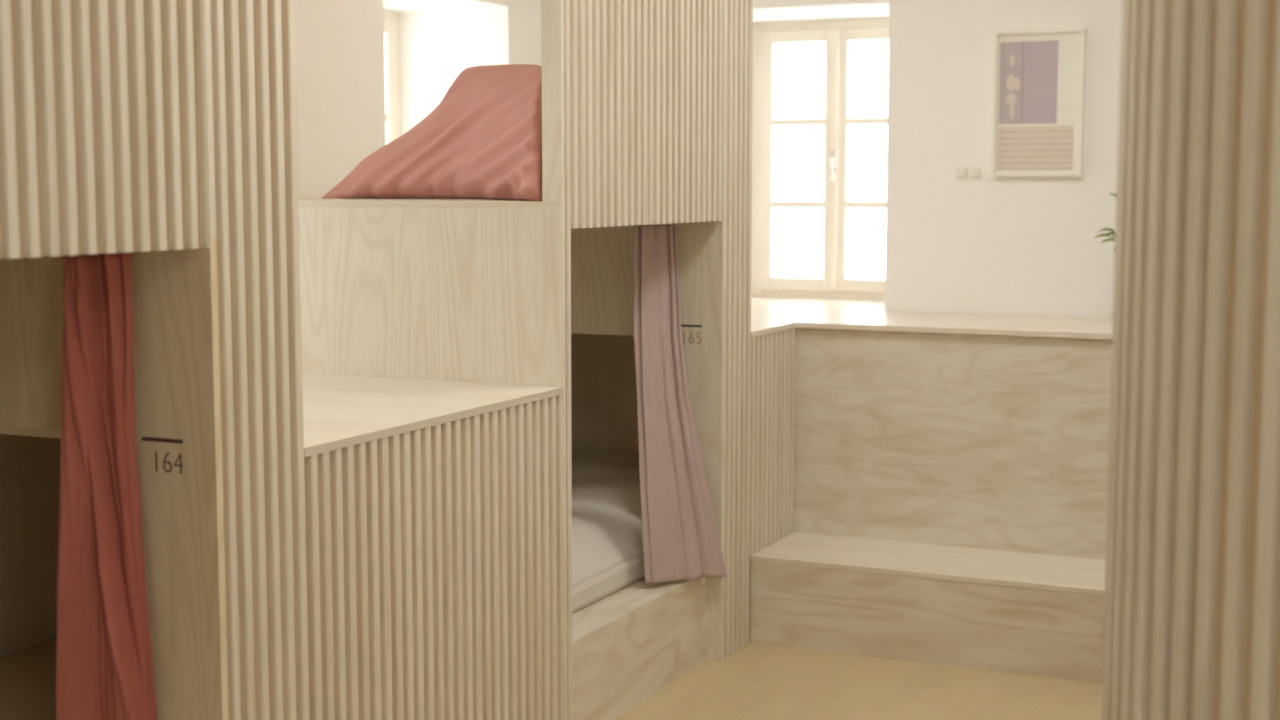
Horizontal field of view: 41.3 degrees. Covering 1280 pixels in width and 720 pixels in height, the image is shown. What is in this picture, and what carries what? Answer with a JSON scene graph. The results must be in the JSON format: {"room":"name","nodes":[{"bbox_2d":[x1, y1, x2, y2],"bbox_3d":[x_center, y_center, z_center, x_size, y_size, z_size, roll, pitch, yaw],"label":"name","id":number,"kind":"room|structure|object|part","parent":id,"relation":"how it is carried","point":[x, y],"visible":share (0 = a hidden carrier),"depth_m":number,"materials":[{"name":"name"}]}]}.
{"room":"dormitory","nodes":[
{"label":"dormitory","id":0,"kind":"room"},
{"bbox_2d":[295,0,541,197],"bbox_3d":[-2.450,-0.173,3.159,0.600,2.750,8.880,3,7,25],"label":"wall","id":1,"kind":"structure","parent":0,"point":[340,69],"depth_m":5.73,"materials":[{"name":"white paint"}]},
{"bbox_2d":[384,10,400,143],"bbox_3d":[-1.130,-0.756,6.415,0.149,1.175,0.863,3,7,25],"label":"window","id":2,"kind":"structure","parent":1,"relation":"in","point":[391,18],"depth_m":6.71,"materials":[{"name":"beige paint"}]},
{"bbox_3d":[-1.071,-0.777,6.593,0.050,1.090,0.376,3,7,25],"label":"sash","id":3,"kind":"part","parent":2,"relation":"part of","materials":[{"name":"beige paint"}]},
{"bbox_2d":[615,641,1101,719],"bbox_3d":[0.128,1.339,2.395,6.050,0.100,9.580,3,7,25],"label":"floor","id":4,"kind":"structure","parent":0,"point":[758,681],"depth_m":5.13,"materials":[{"name":"brown wood"}]},
{"bbox_2d":[0,0,309,719],"bbox_3d":[-1.833,-0.073,2.294,1.248,2.730,5.018,3,7,25],"label":"bunk bed","id":5,"kind":"object","parent":4,"relation":"on","point":[163,133],"visible":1,"depth_m":3.16,"materials":[{"name":"brown wood"}]},
{"bbox_2d":[0,638,56,719],"bbox_3d":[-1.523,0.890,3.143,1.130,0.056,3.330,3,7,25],"label":"mattress","id":6,"kind":"object","parent":5,"relation":"on","point":[27,675],"visible":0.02,"depth_m":4.04,"materials":[{"name":"beige fabric"}]},
{"bbox_2d":[56,253,156,719],"bbox_3d":[-0.993,0.326,3.145,0.197,1.044,0.057,-2,6,-20],"label":"curtain","id":7,"kind":"object","parent":5,"relation":"hanging from","point":[104,661],"visible":0.99,"depth_m":3.14,"materials":[{"name":"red fabric"}]},
{"bbox_3d":[-0.750,-0.170,3.230,0.038,2.730,0.255,3,7,25],"label":"slatted post","id":8,"kind":"part","parent":5,"relation":"part of","materials":[{"name":"beige wood"}]},
{"bbox_2d":[299,207,566,719],"bbox_3d":[-0.994,0.368,4.164,1.249,1.465,1.125,3,7,25],"label":"step","id":9,"kind":"structure","parent":4,"relation":"on","point":[434,363],"depth_m":4.17,"materials":[{"name":"brown wood"}]},
{"bbox_2d":[299,0,752,719],"bbox_3d":[-0.257,-0.426,5.685,1.248,2.730,2.427,3,7,25],"label":"bunk bed","id":10,"kind":"object","parent":4,"relation":"on","point":[647,104],"visible":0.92,"depth_m":5.17,"materials":[{"name":"brown wood"}]},
{"bbox_2d":[322,64,541,200],"bbox_3d":[-0.521,-0.632,4.737,0.922,0.381,0.272,6,8,44],"label":"curtain","id":11,"kind":"object","parent":10,"relation":"on","point":[483,140],"visible":0.88,"depth_m":4.68,"materials":[{"name":"fabric"}]},
{"bbox_2d":[572,552,644,612],"bbox_3d":[-0.326,0.598,5.830,1.035,0.080,2.338,3,7,25],"label":"mattress","id":12,"kind":"object","parent":10,"relation":"on","point":[610,580],"visible":0.02,"depth_m":5.10,"materials":[{"name":"white fabric"}]},
{"bbox_2d":[572,450,642,584],"bbox_3d":[-0.325,0.492,5.814,1.000,0.130,2.308,3,7,25],"label":"duvet","id":13,"kind":"object","parent":12,"relation":"on","point":[606,498],"visible":0.13,"depth_m":5.58,"materials":[{"name":"white fabric"}]},
{"bbox_2d":[634,224,726,583],"bbox_3d":[0.108,0.137,5.275,0.308,1.110,0.145,-5,8,-38],"label":"curtain","id":14,"kind":"object","parent":10,"relation":"hanging from","point":[680,535],"visible":1,"depth_m":5.27,"materials":[{"name":"fabric"}]},
{"bbox_2d":[749,327,1111,683],"bbox_3d":[2.072,0.491,5.104,3.655,1.026,0.453,3,7,25],"label":"window bench","id":15,"kind":"object","parent":4,"relation":"on","point":[922,497],"visible":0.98,"depth_m":5.68,"materials":[{"name":"brown wood"}]},
{"bbox_3d":[2.094,0.719,5.109,3.600,0.018,0.432,3,7,25],"label":"seat","id":16,"kind":"part","parent":15,"relation":"part of","materials":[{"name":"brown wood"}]},
{"bbox_3d":[2.181,0.422,5.287,3.616,0.926,0.018,3,7,25],"label":"backrest","id":17,"kind":"part","parent":15,"relation":"part of","materials":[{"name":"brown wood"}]},
{"bbox_2d":[1101,0,1279,719],"bbox_3d":[1.316,-0.086,2.423,1.256,2.730,2.766,-2,6,-22],"label":"wall","id":18,"kind":"structure","parent":4,"relation":"on","point":[1192,606],"depth_m":2.23,"materials":[{"name":"brown wood"}]},
{"bbox_2d":[753,0,1121,317],"bbox_3d":[2.012,-0.500,6.301,6.050,2.750,0.600,3,7,25],"label":"wall","id":19,"kind":"structure","parent":0,"point":[987,244],"depth_m":6.30,"materials":[{"name":"white paint"}]},
{"bbox_2d":[751,297,884,310],"bbox_3d":[0.701,-0.224,6.908,0.764,0.013,0.545,3,7,25],"label":"window sill","id":20,"kind":"structure","parent":19,"relation":"attached to","point":[877,305],"depth_m":6.89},
{"bbox_2d":[751,17,888,300],"bbox_3d":[0.816,-0.827,7.095,0.768,1.175,0.149,3,7,25],"label":"window","id":21,"kind":"structure","parent":19,"relation":"in","point":[838,34],"depth_m":7.13,"materials":[{"name":"beige paint"}]},
{"bbox_3d":[0.674,-0.838,7.179,0.329,1.090,0.050,3,7,25],"label":"sash","id":22,"kind":"part","parent":21,"relation":"part of","materials":[{"name":"beige paint"}]},
{"bbox_3d":[0.796,-0.804,7.051,0.020,0.130,0.050,2,6,20],"label":"handle","id":23,"kind":"part","parent":21,"relation":"part of","materials":[{"name":"metal"}]},
{"bbox_3d":[0.974,-0.824,7.045,0.329,1.090,0.050,3,7,25],"label":"sash","id":24,"kind":"part","parent":21,"relation":"part of","materials":[{"name":"beige paint"}]},
{"bbox_2d":[751,306,1112,338],"bbox_3d":[1.669,-0.083,5.576,4.826,0.018,1.073,3,7,25],"label":"shelf","id":25,"kind":"object","parent":19,"relation":"attached to","point":[764,320],"visible":0.5,"depth_m":5.95,"materials":[{"name":"beige wood"}]},
{"bbox_2d":[1093,193,1115,251],"bbox_3d":[1.791,-0.412,5.780,0.456,0.594,0.248,5,8,38],"label":"potted plant","id":26,"kind":"object","parent":25,"relation":"on","point":[1113,194],"visible":0.05,"depth_m":5.83,"materials":[{"name":"green plant"}]},
{"bbox_2d":[956,168,966,177],"bbox_3d":[1.195,-0.696,6.320,0.042,0.039,0.014,3,7,25],"label":"light switch","id":27,"kind":"object","parent":19,"relation":"attached to","point":[960,172],"visible":1,"depth_m":6.32,"materials":[{"name":"white plastic"}]},
{"bbox_2d":[971,168,980,177],"bbox_3d":[1.243,-0.693,6.298,0.036,0.039,0.014,3,7,25],"label":"light switch","id":28,"kind":"object","parent":19,"relation":"attached to","point":[975,172],"visible":1,"depth_m":6.29,"materials":[{"name":"white plastic"}]},
{"bbox_2d":[991,28,1086,176],"bbox_3d":[1.445,-0.931,6.171,0.328,0.528,0.027,3,7,25],"label":"framed poster","id":29,"kind":"object","parent":19,"relation":"attached to","point":[1038,103],"visible":1,"depth_m":6.17,"materials":[{"name":"beige paper"}]},
{"bbox_2d":[999,42,1022,123],"bbox_3d":[1.355,-1.011,6.207,0.084,0.296,0.001,3,7,25],"label":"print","id":30,"kind":"object","parent":29,"relation":"on","point":[1010,53],"depth_m":6.21,"materials":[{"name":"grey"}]},
{"bbox_2d":[1022,40,1057,123],"bbox_3d":[1.450,-1.007,6.163,0.125,0.296,0.001,3,7,25],"label":"print","id":31,"kind":"object","parent":29,"relation":"on","point":[1039,57],"depth_m":6.16}
]}

